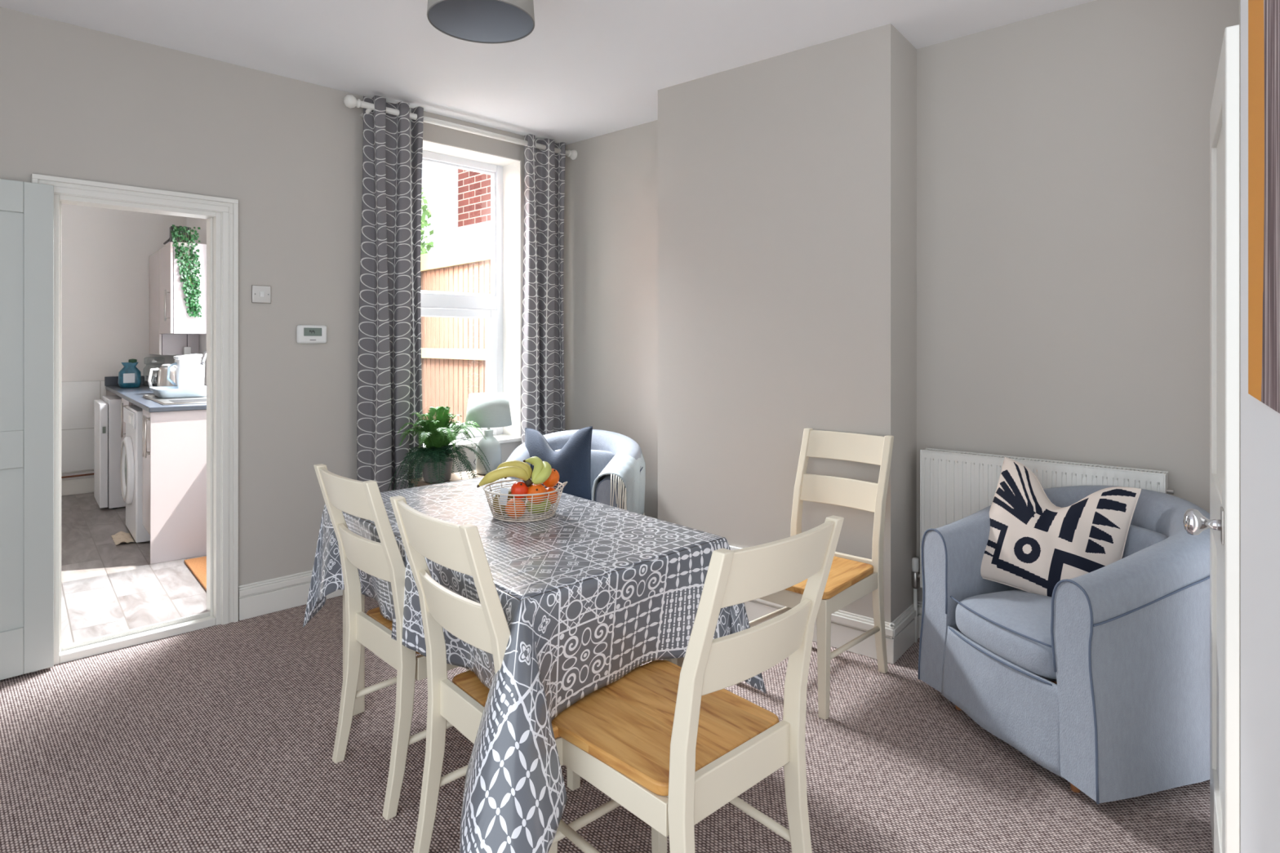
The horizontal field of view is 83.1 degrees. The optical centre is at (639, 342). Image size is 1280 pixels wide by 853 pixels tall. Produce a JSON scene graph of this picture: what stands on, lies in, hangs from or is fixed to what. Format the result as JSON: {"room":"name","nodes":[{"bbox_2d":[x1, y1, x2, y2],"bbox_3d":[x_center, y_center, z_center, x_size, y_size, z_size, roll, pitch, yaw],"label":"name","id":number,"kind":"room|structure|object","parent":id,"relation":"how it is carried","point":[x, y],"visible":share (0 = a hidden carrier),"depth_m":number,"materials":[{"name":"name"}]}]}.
{"room":"dining room","nodes":[
{"label":"dining room","id":0,"kind":"room"},
{"bbox_2d":[61,203,186,479],"bbox_3d":[-5.266,-0.050,5.855,3.300,2.780,0.150,0,0,-41],"label":"wall","id":1,"kind":"structure","parent":0,"point":[105,252],"depth_m":6.29,"materials":[{"name":"paint"}]},
{"bbox_2d":[61,468,93,478],"bbox_3d":[-5.204,1.117,5.744,1.450,0.070,0.020,0,0,-41],"label":"pipe","id":2,"kind":"object","parent":1,"relation":"attached to","point":[86,470],"visible":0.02,"depth_m":6.12,"materials":[{"name":"grey metal"}]},
{"bbox_2d":[61,477,93,496],"bbox_3d":[-5.483,1.225,5.555,2.180,0.130,0.022,0,0,-41],"label":"baseboard","id":3,"kind":"structure","parent":1,"relation":"attached to","point":[78,486],"depth_m":6.14,"materials":[{"name":"white paint"}]},
{"bbox_2d":[61,380,106,476],"bbox_3d":[-5.478,0.735,5.564,2.200,0.810,0.012,0,0,-41],"label":"wall tiles","id":4,"kind":"object","parent":1,"relation":"attached to","point":[77,397],"depth_m":6.15,"materials":[{"name":"white tile"}]},
{"bbox_2d":[58,492,215,664],"bbox_3d":[-3.997,1.365,4.258,3.000,0.150,4.172,0,0,-40],"label":"floor","id":5,"kind":"structure","parent":0,"point":[108,588],"depth_m":3.91,"materials":[{"name":"beige tile"}]},
{"bbox_2d":[93,395,125,509],"bbox_3d":[-4.075,0.865,5.931,0.616,0.850,0.559,0,0,-41],"label":"fridge","id":6,"kind":"object","parent":5,"relation":"on","point":[107,411],"visible":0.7,"depth_m":5.58,"materials":[{"name":"white metal"}]},
{"bbox_2d":[111,531,134,545],"bbox_3d":[-3.384,1.273,4.724,0.102,0.034,0.302,0,0,-41],"label":"cloth","id":7,"kind":"object","parent":5,"relation":"on","point":[122,536],"visible":1,"depth_m":4.71,"materials":[{"name":"beige fabric"}]},
{"bbox_2d":[120,397,134,496],"bbox_3d":[-3.563,0.850,5.454,0.611,0.880,0.490,0,0,-41],"label":"base cabinet","id":8,"kind":"object","parent":5,"relation":"on","point":[124,402],"visible":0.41,"depth_m":5.13,"materials":[{"name":"wood"}]},
{"bbox_2d":[120,404,150,542],"bbox_3d":[-3.199,0.860,5.002,0.619,0.840,0.595,0,0,-41],"label":"washing machine","id":9,"kind":"object","parent":5,"relation":"on","point":[131,458],"visible":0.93,"depth_m":4.65,"materials":[{"name":"white plastic"}]},
{"bbox_2d":[142,408,206,564],"bbox_3d":[-2.794,0.848,4.569,0.619,0.884,0.494,0,0,-41],"label":"base cabinet","id":10,"kind":"object","parent":5,"relation":"on","point":[174,443],"visible":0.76,"depth_m":4.29,"materials":[{"name":"wood"}]},
{"bbox_2d":[104,375,206,412],"bbox_3d":[-3.515,0.350,5.422,0.610,0.109,2.764,0,0,-41],"label":"countertop","id":11,"kind":"structure","parent":10,"relation":"on","point":[133,395],"depth_m":5.14,"materials":[{"name":"stone"}]},
{"bbox_2d":[117,359,141,387],"bbox_3d":[-4.276,0.256,6.053,0.160,0.240,0.112,0,0,-41],"label":"jar","id":12,"kind":"object","parent":11,"relation":"on","point":[130,376],"visible":1,"depth_m":6.02,"materials":[{"name":"blue glass"}]},
{"bbox_2d":[147,364,174,390],"bbox_3d":[-3.490,0.268,5.321,0.150,0.217,0.179,0,0,15],"label":"kettle","id":13,"kind":"object","parent":11,"relation":"on","point":[162,380],"visible":0.57,"depth_m":5.28,"materials":[{"name":"metal"}]},
{"bbox_2d":[142,394,206,404],"bbox_3d":[-3.000,0.371,4.830,0.440,0.010,0.940,0,0,-41],"label":"sink","id":14,"kind":"object","parent":11,"relation":"in","point":[190,400],"visible":0.5,"depth_m":4.61,"materials":[{"name":"metal"}]},
{"bbox_2d":[149,385,206,398],"bbox_3d":[-3.166,0.337,4.978,0.326,0.058,0.426,0,0,-41],"label":"tray","id":15,"kind":"object","parent":14,"relation":"on","point":[164,392],"visible":0.9,"depth_m":4.84,"materials":[{"name":"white plastic"}]},
{"bbox_2d":[166,353,204,389],"bbox_3d":[-3.276,0.230,5.200,0.220,0.296,0.253,0,0,-41],"label":"jug","id":16,"kind":"object","parent":11,"relation":"on","point":[188,372],"visible":0.68,"depth_m":5.13,"materials":[{"name":"white plastic"}]},
{"bbox_2d":[200,351,206,364],"bbox_3d":[-2.757,0.200,4.699,0.176,0.338,0.088,0,0,-41],"label":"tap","id":17,"kind":"object","parent":11,"relation":"on","point":[204,355],"visible":0.16,"depth_m":4.66,"materials":[{"name":"silver metal"}]},
{"bbox_2d":[184,555,206,591],"bbox_3d":[-2.244,1.282,4.043,0.400,0.015,0.860,0,0,-41],"label":"doormat","id":18,"kind":"object","parent":5,"relation":"on","point":[197,566],"visible":0.24,"depth_m":4.09,"materials":[{"name":"orange fabric"}]},
{"bbox_2d":[186,217,206,386],"bbox_3d":[-2.870,-0.050,5.324,0.240,2.780,3.780,0,0,-41],"label":"wall","id":19,"kind":"structure","parent":0,"point":[191,222],"depth_m":6.14,"materials":[{"name":"paint"}]},
{"bbox_2d":[149,249,199,355],"bbox_3d":[-4.097,-0.338,6.343,0.286,0.885,0.613,0,0,-41],"label":"upper cabinet","id":20,"kind":"object","parent":19,"relation":"attached to","point":[159,344],"visible":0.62,"depth_m":6.14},
{"bbox_2d":[159,241,206,334],"bbox_3d":[-3.714,-0.425,5.872,0.320,0.710,0.588,0,0,-41],"label":"upper cabinet","id":21,"kind":"object","parent":19,"relation":"attached to","point":[174,318],"visible":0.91,"depth_m":5.66,"materials":[{"name":"wood"}]},
{"bbox_2d":[163,224,201,317],"bbox_3d":[-3.624,-0.550,5.723,0.213,0.711,0.356,0,0,-41],"label":"trailing plant","id":22,"kind":"object","parent":21,"relation":"hanging from","point":[177,233],"visible":1,"depth_m":5.62,"materials":[{"name":"green plant"}]},
{"bbox_2d":[183,334,191,355],"bbox_3d":[-3.813,0.033,6.083,0.050,0.204,0.030,0,0,-41],"label":"switch","id":23,"kind":"object","parent":21,"relation":"hanging from","point":[187,350],"visible":0.62,"depth_m":6.08,"materials":[{"name":"white plastic"}]},
{"bbox_2d":[0,6,564,586],"bbox_3d":[-1.983,0.050,3.615,4.700,2.780,0.240,0,0,-45],"label":"wall","id":24,"kind":"structure","parent":0,"point":[77,102],"depth_m":3.56,"materials":[{"name":"beige paint"}]},
{"bbox_2d":[0,178,53,680],"bbox_3d":[-2.658,0.342,2.707,0.036,1.973,0.720,0,0,43],"label":"door","id":25,"kind":"structure","parent":24,"relation":"in","point":[26,208],"depth_m":2.90,"materials":[{"name":"paint"}]},
{"bbox_2d":[31,173,238,672],"bbox_3d":[-2.245,0.327,3.247,0.761,2.027,0.136,0,0,-45],"label":"trim","id":26,"kind":"structure","parent":24,"relation":"attached to","point":[221,214],"depth_m":3.43,"materials":[{"name":"white paint"}]},
{"bbox_2d":[59,611,215,663],"bbox_3d":[-2.236,1.312,3.237,0.581,0.056,0.062,0,0,-45],"label":"trim","id":27,"kind":"structure","parent":24,"relation":"attached to","point":[119,642],"depth_m":3.21,"materials":[{"name":"white paint"}]},
{"bbox_2d":[251,284,271,303],"bbox_3d":[-1.862,-0.238,3.555,0.016,0.087,0.087,0,0,45],"label":"light switch","id":28,"kind":"object","parent":24,"relation":"attached to","point":[260,294],"visible":1,"depth_m":3.55,"materials":[{"name":"plastic"}]},
{"bbox_2d":[238,569,342,620],"bbox_3d":[-1.221,1.258,4.190,2.010,0.165,0.022,0,0,-45],"label":"baseboard","id":29,"kind":"structure","parent":24,"relation":"attached to","point":[259,598],"depth_m":3.59,"materials":[{"name":"white paint"}]},
{"bbox_2d":[297,324,326,343],"bbox_3d":[-1.689,-0.043,3.720,0.150,0.095,0.027,0,0,-45],"label":"thermostat","id":30,"kind":"object","parent":24,"relation":"attached to","point":[306,334],"visible":1,"depth_m":3.71,"materials":[{"name":"white plastic"}]},
{"bbox_2d":[343,94,577,159],"bbox_3d":[-1.001,-1.256,4.330,1.576,0.075,0.134,0,0,-45],"label":"curtain rod","id":31,"kind":"object","parent":24,"relation":"attached to","point":[350,101],"visible":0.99,"depth_m":4.18,"materials":[{"name":"white paint"}]},
{"bbox_2d":[356,95,423,492],"bbox_3d":[-1.351,-0.018,3.933,0.353,2.595,0.096,0,0,-45],"label":"curtain","id":32,"kind":"object","parent":31,"relation":"hanging from","point":[389,377],"visible":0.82,"depth_m":3.92,"materials":[{"name":"grey fabric"}]},
{"bbox_2d":[520,133,565,444],"bbox_3d":[-0.621,-0.018,4.664,0.080,2.595,0.322,0,0,44],"label":"curtain","id":33,"kind":"object","parent":31,"relation":"hanging from","point":[542,386],"visible":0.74,"depth_m":4.65,"materials":[{"name":"grey fabric"}]},
{"bbox_2d":[420,150,520,449],"bbox_3d":[-1.137,-0.272,4.451,0.878,1.807,0.290,0,0,-45],"label":"window","id":34,"kind":"structure","parent":24,"relation":"in","point":[489,307],"depth_m":4.72,"materials":[{"name":"white plastic"}]},
{"bbox_2d":[422,139,520,436],"bbox_3d":[-1.128,-0.278,4.442,0.818,1.795,0.196,0,0,-45],"label":"trim","id":35,"kind":"structure","parent":24,"relation":"attached to","point":[511,167],"depth_m":4.71,"materials":[{"name":"white paint"}]},
{"bbox_2d":[0,0,1094,144],"bbox_3d":[-0.309,-1.400,2.149,4.800,0.120,4.600,0,0,-45],"label":"ceiling","id":36,"kind":"structure","parent":0,"point":[585,69],"depth_m":3.19,"materials":[{"name":"paint"}]},
{"bbox_2d":[426,0,534,43],"bbox_3d":[-0.537,-1.213,2.450,0.357,0.251,0.357,0,0,0],"label":"lampshade","id":37,"kind":"object","parent":36,"relation":"hanging from","point":[481,21],"visible":1,"depth_m":2.59,"materials":[{"name":"grey fabric"}]},
{"bbox_2d":[0,595,1213,852],"bbox_3d":[-0.098,1.400,1.654,5.200,0.120,5.200,0,0,-45],"label":"floor","id":38,"kind":"structure","parent":0,"point":[220,738],"depth_m":2.25,"materials":[{"name":"brown carpet"}]},
{"bbox_2d":[313,463,468,820],"bbox_3d":[-0.681,0.863,2.328,0.605,0.955,0.434,0,0,-44],"label":"dining chair","id":39,"kind":"object","parent":38,"relation":"on","point":[383,560],"visible":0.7,"depth_m":2.11,"materials":[{"name":"beige wood"}]},
{"bbox_2d":[410,470,484,487],"bbox_3d":[-0.990,1.044,4.020,0.460,0.591,0.300,0,0,-45],"label":"side table","id":40,"kind":"object","parent":38,"relation":"on","point":[455,476],"visible":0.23,"depth_m":3.98,"materials":[{"name":"white wood"}]},
{"bbox_2d":[387,406,490,490],"bbox_3d":[-1.054,0.621,3.876,0.456,0.562,0.569,0,0,35],"label":"potted fern","id":41,"kind":"object","parent":40,"relation":"on","point":[437,464],"visible":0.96,"depth_m":3.83,"materials":[{"name":"green plant"}]},
{"bbox_2d":[420,457,453,483],"bbox_3d":[-1.095,0.691,3.900,0.176,0.115,0.176,0,0,0],"label":"pot","id":42,"kind":"object","parent":41,"relation":"attached to","point":[450,461],"depth_m":3.85,"materials":[{"name":"grey ceramic"}]},
{"bbox_2d":[464,392,511,475],"bbox_3d":[-0.868,0.520,4.140,0.266,0.455,0.266,0,0,0],"label":"table lamp","id":43,"kind":"object","parent":40,"relation":"on","point":[488,410],"visible":0.91,"depth_m":4.07,"materials":[{"name":"grey ceramic"}]},
{"bbox_2d":[389,495,667,852],"bbox_3d":[-0.281,0.867,1.856,0.605,0.955,0.434,0,0,-41],"label":"dining chair","id":44,"kind":"object","parent":38,"relation":"on","point":[460,702],"visible":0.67,"depth_m":1.76,"materials":[{"name":"beige paint"}]},
{"bbox_2d":[342,517,720,715],"bbox_3d":[-0.444,0.960,2.379,0.720,0.761,1.383,0,0,-41],"label":"dining table","id":45,"kind":"object","parent":38,"relation":"on","point":[359,705],"visible":0.12,"depth_m":2.61,"materials":[{"name":"brown wood"}]},
{"bbox_2d":[302,476,766,852],"bbox_3d":[-0.459,0.848,2.303,1.012,0.550,1.593,0,0,-43],"label":"tablecloth","id":46,"kind":"object","parent":45,"relation":"on","point":[566,644],"visible":0.67,"depth_m":1.85,"materials":[{"name":"grey fabric"}]},
{"bbox_2d":[483,479,567,522],"bbox_3d":[-0.379,0.514,2.400,0.277,0.114,0.266,0,0,0],"label":"fruit basket","id":47,"kind":"object","parent":46,"relation":"on","point":[563,484],"visible":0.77,"depth_m":2.31,"materials":[{"name":"beige metal"}]},
{"bbox_2d":[492,492,511,515],"bbox_3d":[-0.453,0.530,2.378,0.064,0.077,0.058,0,0,0],"label":"fruit","id":48,"kind":"object","parent":47,"relation":"in","point":[499,492],"visible":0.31,"depth_m":2.36,"materials":[{"name":"brown food"}]},
{"bbox_2d":[499,487,508,506],"bbox_3d":[-0.437,0.494,2.315,0.032,0.057,0.008,0,0,0],"label":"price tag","id":49,"kind":"object","parent":47,"relation":"in","point":[503,491],"visible":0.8,"depth_m":2.31,"materials":[{"name":"white paper"}]},
{"bbox_2d":[476,460,533,488],"bbox_3d":[-0.425,0.429,2.363,0.150,0.084,0.160,0,0,29],"label":"banana bunch","id":50,"kind":"object","parent":47,"relation":"in","point":[516,468],"visible":1,"depth_m":2.32,"materials":[{"name":"yellow food"}]},
{"bbox_2d":[505,497,525,518],"bbox_3d":[-0.403,0.536,2.338,0.065,0.065,0.064,0,0,26],"label":"orange","id":51,"kind":"object","parent":47,"relation":"in","point":[513,498],"visible":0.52,"depth_m":2.32,"materials":[{"name":"orange food"}]},
{"bbox_2d":[511,481,528,498],"bbox_3d":[-0.391,0.480,2.350,0.057,0.055,0.056,0,0,-16],"label":"orange","id":52,"kind":"object","parent":51,"relation":"on","point":[518,487],"visible":0.88,"depth_m":2.33,"materials":[{"name":"food"}]},
{"bbox_2d":[508,488,526,502],"bbox_3d":[-0.425,0.530,2.450,0.070,0.071,0.081,0,0,44],"label":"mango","id":53,"kind":"object","parent":47,"relation":"in","point":[509,491],"visible":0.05,"depth_m":2.43,"materials":[{"name":"green food"}]},
{"bbox_2d":[525,497,551,514],"bbox_3d":[-0.335,0.537,2.382,0.085,0.056,0.067,0,0,-23],"label":"pear","id":54,"kind":"object","parent":47,"relation":"in","point":[545,498],"visible":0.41,"depth_m":2.36,"materials":[{"name":"green food"}]},
{"bbox_2d":[526,484,546,504],"bbox_3d":[-0.339,0.494,2.362,0.067,0.066,0.066,0,0,-39],"label":"orange","id":55,"kind":"object","parent":54,"relation":"on","point":[538,488],"visible":0.73,"depth_m":2.34,"materials":[{"name":"orange food"}]},
{"bbox_2d":[523,456,551,484],"bbox_3d":[-0.334,0.420,2.391,0.076,0.082,0.114,0,0,-29],"label":"banana bunch","id":56,"kind":"object","parent":55,"relation":"on","point":[542,470],"visible":1,"depth_m":2.36,"materials":[{"name":"green food"}]},
{"bbox_2d":[545,487,558,503],"bbox_3d":[-0.303,0.516,2.430,0.055,0.057,0.057,0,0,19],"label":"orange","id":57,"kind":"object","parent":47,"relation":"in","point":[548,489],"visible":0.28,"depth_m":2.41,"materials":[{"name":"orange food"}]},
{"bbox_2d":[542,468,559,487],"bbox_3d":[-0.300,0.454,2.422,0.060,0.063,0.058,0,0,11],"label":"orange","id":58,"kind":"object","parent":57,"relation":"on","point":[553,478],"visible":0.76,"depth_m":2.40,"materials":[{"name":"orange food"}]},
{"bbox_2d":[506,429,643,509],"bbox_3d":[-0.369,0.934,4.083,0.786,0.812,0.780,0,0,13],"label":"armchair","id":59,"kind":"object","parent":38,"relation":"on","point":[605,445],"visible":0.25,"depth_m":4.16,"materials":[{"name":"grey fabric"}]},
{"bbox_2d":[524,426,592,500],"bbox_3d":[-0.471,0.695,4.111,0.440,0.434,0.187,0,0,12],"label":"cushion","id":60,"kind":"object","parent":59,"relation":"on","point":[572,463],"visible":0.71,"depth_m":4.05,"materials":[{"name":"blue fabric"}]},
{"bbox_2d":[555,448,614,497],"bbox_3d":[-0.338,0.780,4.221,0.450,0.310,0.100,0,-10,13],"label":"cushion","id":61,"kind":"object","parent":59,"relation":"on","point":[600,458],"depth_m":4.17,"materials":[{"name":"blue fabric"}]},
{"bbox_2d":[591,448,645,515],"bbox_3d":[-0.102,0.852,3.866,0.195,0.522,0.466,0,0,13],"label":"throw blanket","id":62,"kind":"object","parent":59,"relation":"on","point":[626,468],"visible":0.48,"depth_m":3.79,"materials":[{"name":"white fabric"}]},
{"bbox_2d":[548,515,844,852],"bbox_3d":[0.106,0.863,1.665,0.434,0.955,0.605,0,0,-43],"label":"dining chair","id":63,"kind":"object","parent":38,"relation":"on","point":[662,729],"visible":0.9,"depth_m":1.56,"materials":[{"name":"beige paint"}]},
{"bbox_2d":[735,427,893,719],"bbox_3d":[0.704,0.863,2.911,0.434,0.955,0.605,0,0,43],"label":"dining chair","id":64,"kind":"object","parent":38,"relation":"on","point":[851,578],"visible":0.73,"depth_m":2.92,"materials":[{"name":"beige paint"}]},
{"bbox_2d":[917,485,1209,804],"bbox_3d":[1.518,0.934,2.481,0.780,0.812,0.787,0,0,-16],"label":"armchair","id":65,"kind":"object","parent":38,"relation":"on","point":[1122,646],"visible":0.81,"depth_m":2.13,"materials":[{"name":"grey fabric"}]},
{"bbox_2d":[955,589,1056,679],"bbox_3d":[1.413,0.958,2.452,0.554,0.175,0.464,0,0,-16],"label":"seat cushion","id":66,"kind":"object","parent":65,"relation":"on","point":[1010,630],"depth_m":2.37,"materials":[{"name":"blue fabric"}]},
{"bbox_2d":[980,457,1141,596],"bbox_3d":[1.457,0.683,2.575,0.224,0.487,0.512,0,0,-42],"label":"cushion","id":67,"kind":"object","parent":65,"relation":"on","point":[1034,544],"visible":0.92,"depth_m":2.51,"materials":[{"name":"white fabric"}]},
{"bbox_2d":[1121,524,1168,559],"bbox_3d":[1.654,0.780,2.520,0.100,0.310,0.450,10,-3,-16],"label":"cushion","id":68,"kind":"object","parent":65,"relation":"on","point":[1138,539],"depth_m":2.41,"materials":[{"name":"fabric"}]},
{"bbox_2d":[1182,24,1239,852],"bbox_3d":[1.381,0.342,1.753,0.108,1.973,0.669,0,0,36],"label":"door","id":69,"kind":"structure","parent":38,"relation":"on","point":[1223,523],"depth_m":1.48,"materials":[{"name":"white paint"}]},
{"bbox_2d":[657,23,916,622],"bbox_3d":[0.709,0.025,3.592,1.248,2.730,0.423,0,0,40],"label":"wall","id":70,"kind":"structure","parent":0,"point":[787,182],"depth_m":3.33,"materials":[{"name":"beige paint"}]},
{"bbox_2d":[728,545,741,550],"bbox_3d":[0.490,1.038,3.490,0.146,0.087,0.014,0,0,40],"label":"wall socket","id":71,"kind":"object","parent":70,"relation":"attached to","point":[732,548],"visible":0.06,"depth_m":3.51,"materials":[{"name":"white plastic"}]},
{"bbox_2d":[743,598,922,664],"bbox_3d":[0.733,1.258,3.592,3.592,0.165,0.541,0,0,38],"label":"baseboard","id":72,"kind":"structure","parent":70,"relation":"attached to","point":[846,626],"depth_m":3.13,"materials":[{"name":"white paint"}]},
{"bbox_2d":[564,0,1239,601],"bbox_3d":[0.781,0.050,3.867,3.920,2.780,0.200,0,0,42],"label":"wall","id":73,"kind":"structure","parent":0,"point":[1063,156],"depth_m":2.97,"materials":[{"name":"beige paint"}]},
{"bbox_2d":[911,448,1173,642],"bbox_3d":[1.583,0.906,2.936,0.951,0.868,0.105,0,0,42],"label":"radiator","id":74,"kind":"object","parent":73,"relation":"attached to","point":[955,486],"visible":0.24,"depth_m":3.04,"materials":[{"name":"white metal"}]},
{"bbox_2d":[920,448,1168,475],"bbox_3d":[1.587,0.476,2.917,0.880,0.008,0.072,0,0,42],"label":"grille","id":75,"kind":"object","parent":74,"relation":"attached to","point":[929,452],"depth_m":2.86,"materials":[{"name":"white metal"}]},
{"bbox_2d":[1240,0,1279,852],"bbox_3d":[0.812,0.025,0.852,0.100,2.730,0.950,0,0,36],"label":"wall","id":76,"kind":"structure","parent":0,"point":[1260,423],"depth_m":1.04,"materials":[{"name":"paint"}]},
{"bbox_2d":[1239,0,1240,852],"bbox_3d":[1.104,0.000,1.252,0.100,2.680,0.020,0,0,36],"label":"trim","id":77,"kind":"structure","parent":76,"relation":"attached to","point":[1239,0],"depth_m":1.28,"materials":[{"name":"beige paint"}]},
{"bbox_2d":[1248,0,1279,413],"bbox_3d":[0.726,-0.472,0.822,0.003,1.100,0.700,0,0,36],"label":"painting","id":78,"kind":"object","parent":76,"relation":"attached to","point":[1264,15],"visible":1,"depth_m":0.93,"materials":[{"name":"orange wood"}]},
{"bbox_3d":[-2.500,1.590,11.571,14.959,0.200,14.965,0,0,0],"label":"floor","id":79,"kind":"structure","parent":0,"visible":0},
{"bbox_2d":[420,187,434,254],"bbox_3d":[-4.771,-0.968,12.985,1.943,4.922,2.421,0,0,0],"label":"tree","id":80,"kind":"object","parent":79,"relation":"on","point":[427,212],"visible":0.02,"depth_m":13.33,"materials":[{"name":"green plant"}]},
{"bbox_2d":[420,240,491,422],"bbox_3d":[-1.690,0.315,6.178,0.152,2.350,3.019,0,0,-41],"label":"fence","id":81,"kind":"object","parent":79,"relation":"on","point":[453,349],"visible":0.19,"depth_m":6.12,"materials":[{"name":"beige wood"}]},
{"bbox_2d":[445,166,491,248],"bbox_3d":[-0.092,-0.695,7.844,3.300,4.370,2.602,0,0,44],"label":"brick house","id":82,"kind":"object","parent":79,"relation":"on","point":[474,188],"visible":0.04,"depth_m":7.90,"materials":[{"name":"red brick"}]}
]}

